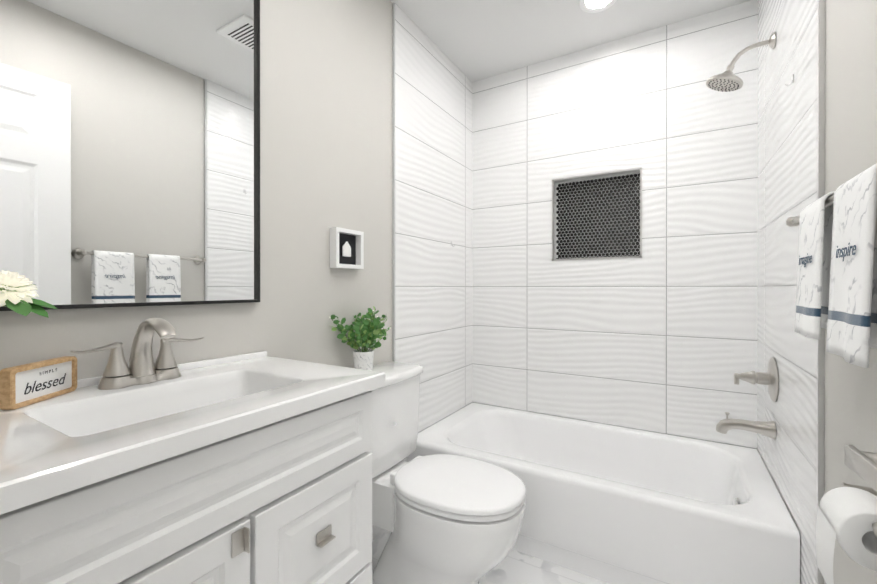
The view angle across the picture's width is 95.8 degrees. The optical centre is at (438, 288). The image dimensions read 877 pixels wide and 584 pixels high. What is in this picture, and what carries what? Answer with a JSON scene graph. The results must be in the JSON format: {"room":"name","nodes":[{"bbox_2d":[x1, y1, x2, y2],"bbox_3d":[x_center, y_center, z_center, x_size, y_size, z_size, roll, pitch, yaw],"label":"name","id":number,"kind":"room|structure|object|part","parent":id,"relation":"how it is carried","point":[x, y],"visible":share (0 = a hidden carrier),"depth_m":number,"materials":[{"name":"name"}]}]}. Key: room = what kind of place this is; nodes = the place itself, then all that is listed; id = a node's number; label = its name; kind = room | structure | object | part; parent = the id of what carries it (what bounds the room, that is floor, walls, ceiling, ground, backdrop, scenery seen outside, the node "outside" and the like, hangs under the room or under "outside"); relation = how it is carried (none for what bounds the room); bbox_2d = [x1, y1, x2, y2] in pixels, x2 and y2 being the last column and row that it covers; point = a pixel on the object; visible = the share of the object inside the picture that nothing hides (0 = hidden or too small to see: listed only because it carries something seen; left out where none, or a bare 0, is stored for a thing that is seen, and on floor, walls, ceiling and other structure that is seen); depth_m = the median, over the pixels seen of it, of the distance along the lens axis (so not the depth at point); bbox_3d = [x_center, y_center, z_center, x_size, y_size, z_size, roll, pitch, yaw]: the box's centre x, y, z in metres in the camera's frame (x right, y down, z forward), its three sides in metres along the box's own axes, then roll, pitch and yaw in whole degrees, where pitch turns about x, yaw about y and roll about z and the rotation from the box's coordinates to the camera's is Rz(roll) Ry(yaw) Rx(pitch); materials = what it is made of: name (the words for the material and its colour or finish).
{"room":"bathroom","nodes":[
{"label":"bathroom","id":0,"kind":"room"},
{"bbox_2d":[0,0,391,379],"bbox_3d":[-0.429,-0.123,1.686,0.120,2.510,2.570,0,0,31],"label":"wall","id":1,"kind":"structure","parent":0,"point":[325,116],"depth_m":1.46,"materials":[{"name":"grey paint"}]},
{"bbox_2d":[0,0,259,310],"bbox_3d":[-0.772,-0.451,0.968,0.022,0.990,0.732,0,0,31],"label":"mirror","id":2,"kind":"object","parent":1,"relation":"attached to","point":[129,153],"visible":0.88,"depth_m":0.98,"materials":[{"name":"clear glass"}]},
{"bbox_2d":[330,227,363,268],"bbox_3d":[-0.374,-0.163,1.624,0.036,0.158,0.158,0,0,31],"label":"picture frame","id":3,"kind":"object","parent":1,"relation":"attached to","point":[346,248],"visible":1,"depth_m":1.62,"materials":[{"name":"white paint"}]},
{"bbox_2d":[372,525,385,541],"bbox_3d":[-0.593,1.088,1.285,0.012,0.090,1.468,0,0,31],"label":"baseboard","id":4,"kind":"structure","parent":1,"relation":"attached to","point":[377,532],"depth_m":1.78,"materials":[{"name":"white paint"}]},
{"bbox_2d":[392,3,394,361],"bbox_3d":[-0.216,-0.123,1.915,0.012,2.510,0.008,0,0,31],"label":"trim","id":5,"kind":"structure","parent":1,"relation":"attached to","point":[393,182],"depth_m":1.91,"materials":[{"name":"grey"}]},
{"bbox_2d":[395,4,472,461],"bbox_3d":[0.004,-0.124,2.286,0.010,2.510,0.855,0,0,31],"label":"wall tiles","id":6,"kind":"structure","parent":1,"relation":"attached to","point":[433,184],"depth_m":2.21,"materials":[{"name":"white tile"}]},
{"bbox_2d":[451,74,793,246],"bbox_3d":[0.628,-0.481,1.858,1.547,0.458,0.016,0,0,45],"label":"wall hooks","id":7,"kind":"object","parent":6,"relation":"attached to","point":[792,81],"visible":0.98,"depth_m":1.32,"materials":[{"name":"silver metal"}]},
{"bbox_2d":[372,530,608,583],"bbox_3d":[-0.135,1.185,0.582,1.760,0.100,4.170,0,0,31],"label":"floor","id":8,"kind":"structure","parent":0,"point":[515,567],"depth_m":1.58,"materials":[{"name":"tile"}]},
{"bbox_2d":[0,351,384,583],"bbox_3d":[-0.557,0.670,0.859,0.503,0.928,0.777,0,0,31],"label":"vanity cabinet","id":9,"kind":"object","parent":8,"relation":"on","point":[252,468],"visible":0.98,"depth_m":0.72,"materials":[{"name":"white paint"}]},
{"bbox_2d":[0,270,56,317],"bbox_3d":[-0.813,0.094,0.705,0.118,0.259,0.200,0,0,31],"label":"flower","id":10,"kind":"object","parent":9,"relation":"on","point":[19,295],"visible":1,"depth_m":0.74,"materials":[{"name":"white plant"}]},
{"bbox_2d":[0,356,76,409],"bbox_3d":[-0.800,0.185,0.798,0.022,0.076,0.150,0,0,-5],"label":"blessed sign","id":11,"kind":"object","parent":9,"relation":"on","point":[27,384],"visible":1,"depth_m":0.78,"materials":[{"name":"brown wood"}]},
{"bbox_2d":[70,318,203,389],"bbox_3d":[-0.672,0.145,0.929,0.162,0.156,0.273,0,0,31],"label":"faucet","id":12,"kind":"object","parent":9,"relation":"on","point":[140,369],"visible":1,"depth_m":0.93,"materials":[{"name":"silver metal"}]},
{"bbox_3d":[-0.457,0.722,0.592,0.019,0.575,0.371,0,0,31],"label":"door","id":13,"kind":"part","parent":9,"relation":"part of","materials":[{"name":"white paint"}]},
{"bbox_3d":[-0.269,0.575,0.905,0.019,0.282,0.340,0,0,31],"label":"drawer","id":14,"kind":"part","parent":9,"relation":"part of","materials":[{"name":"white paint"}]},
{"bbox_3d":[-0.269,0.868,0.906,0.019,0.283,0.340,0,0,31],"label":"drawer","id":15,"kind":"part","parent":9,"relation":"part of","materials":[{"name":"white paint"}]},
{"bbox_2d":[372,362,525,583],"bbox_3d":[-0.036,0.736,1.500,0.733,0.791,0.458,0,0,31],"label":"toilet","id":16,"kind":"object","parent":8,"relation":"on","point":[448,519],"visible":0.85,"depth_m":1.38,"materials":[{"name":"white ceramic"}]},
{"bbox_2d":[329,306,390,370],"bbox_3d":[-0.296,0.205,1.614,0.266,0.269,0.267,0,0,31],"label":"plant pot","id":17,"kind":"object","parent":16,"relation":"on","point":[368,331],"visible":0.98,"depth_m":1.59,"materials":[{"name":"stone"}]},
{"bbox_3d":[0.073,0.706,1.435,0.479,0.048,0.374,0,0,31],"label":"seat","id":18,"kind":"part","parent":16,"relation":"part of","materials":[{"name":"white plastic"}]},
{"bbox_2d":[407,402,799,583],"bbox_3d":[0.676,0.947,1.941,1.496,0.370,0.759,0,0,31],"label":"bathtub","id":19,"kind":"object","parent":8,"relation":"on","point":[610,504],"visible":0.88,"depth_m":1.61,"materials":[{"name":"white ceramic"}]},
{"bbox_2d":[390,0,750,81],"bbox_3d":[0.275,-1.427,1.263,1.760,0.100,2.570,0,0,31],"label":"ceiling","id":20,"kind":"structure","parent":0,"point":[474,40],"depth_m":2.07,"materials":[{"name":"white paint"}]},
{"bbox_2d":[579,0,616,12],"bbox_3d":[0.763,-1.375,1.886,0.176,0.006,0.176,0,0,31],"label":"recessed light","id":21,"kind":"object","parent":20,"relation":"in","point":[591,6],"visible":1,"depth_m":1.92,"materials":[{"name":"white paint"}]},
{"bbox_2d":[472,0,757,448],"bbox_3d":[0.902,-0.124,2.318,1.760,2.510,0.120,0,0,31],"label":"tiled wall","id":22,"kind":"structure","parent":0,"point":[660,336],"depth_m":2.16,"materials":[{"name":"tile"}]},
{"bbox_2d":[552,167,641,260],"bbox_3d":[0.889,-0.411,2.257,0.482,0.487,0.009,0,0,31],"label":"trim","id":23,"kind":"structure","parent":22,"relation":"attached to","point":[603,173],"depth_m":2.24,"materials":[{"name":"silver metal"}]},
{"bbox_2d":[556,172,639,258],"bbox_3d":[0.933,-0.412,2.331,0.479,0.484,0.004,0,0,31],"label":"wall niche","id":24,"kind":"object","parent":22,"relation":"attached to","point":[598,217],"depth_m":2.32,"materials":[{"name":"black tile"}]},
{"bbox_2d":[824,0,876,583],"bbox_3d":[0.979,-0.121,0.846,0.120,2.510,2.570,0,0,31],"label":"wall","id":25,"kind":"structure","parent":0,"point":[850,403],"depth_m":0.92,"materials":[{"name":"grey paint"}]},
{"bbox_2d":[757,0,817,583],"bbox_3d":[1.282,-0.122,1.481,0.010,2.510,0.930,0,0,31],"label":"wall tiles","id":26,"kind":"structure","parent":25,"relation":"attached to","point":[787,151],"depth_m":1.38,"materials":[{"name":"white tile"}]},
{"bbox_2d":[706,32,775,91],"bbox_3d":[1.226,-0.916,1.617,0.226,0.185,0.133,0,0,31],"label":"shower head","id":27,"kind":"object","parent":26,"relation":"attached to","point":[727,80],"visible":1,"depth_m":1.61},
{"bbox_2d":[716,412,775,438],"bbox_3d":[1.236,0.552,1.602,0.189,0.088,0.070,0,0,31],"label":"tub spout","id":28,"kind":"object","parent":26,"relation":"attached to","point":[764,428],"visible":1,"depth_m":1.58,"materials":[{"name":"silver metal"}]},
{"bbox_2d":[734,357,778,401],"bbox_3d":[1.268,0.358,1.595,0.128,0.175,0.175,0,0,31],"label":"handle","id":29,"kind":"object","parent":26,"relation":"attached to","point":[770,378],"depth_m":1.56,"materials":[{"name":"silver metal"}]},
{"bbox_2d":[816,0,824,583],"bbox_3d":[1.040,-0.121,1.077,0.012,2.510,0.012,0,0,31],"label":"trim","id":30,"kind":"structure","parent":25,"relation":"attached to","point":[820,194],"depth_m":1.07,"materials":[{"name":"silver metal"}]},
{"bbox_2d":[786,163,876,367],"bbox_3d":[0.820,-0.044,0.801,0.105,0.327,0.654,0,0,31],"label":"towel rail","id":31,"kind":"object","parent":25,"relation":"attached to","point":[836,297],"visible":1,"depth_m":0.70,"materials":[{"name":"white fabric"}]},
{"bbox_2d":[816,482,876,583],"bbox_3d":[0.774,0.461,0.727,0.108,0.173,0.206,0,0,31],"label":"toilet paper","id":32,"kind":"object","parent":25,"relation":"attached to","point":[847,516],"visible":0.96,"depth_m":0.70,"materials":[{"name":"white paper"}]},
{"bbox_2d":[844,444,876,490],"bbox_3d":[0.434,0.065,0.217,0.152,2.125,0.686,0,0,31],"label":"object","id":33,"kind":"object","parent":25,"relation":"attached to","point":[861,464],"depth_m":0.47,"materials":[{"name":"silver metal"}]}
]}

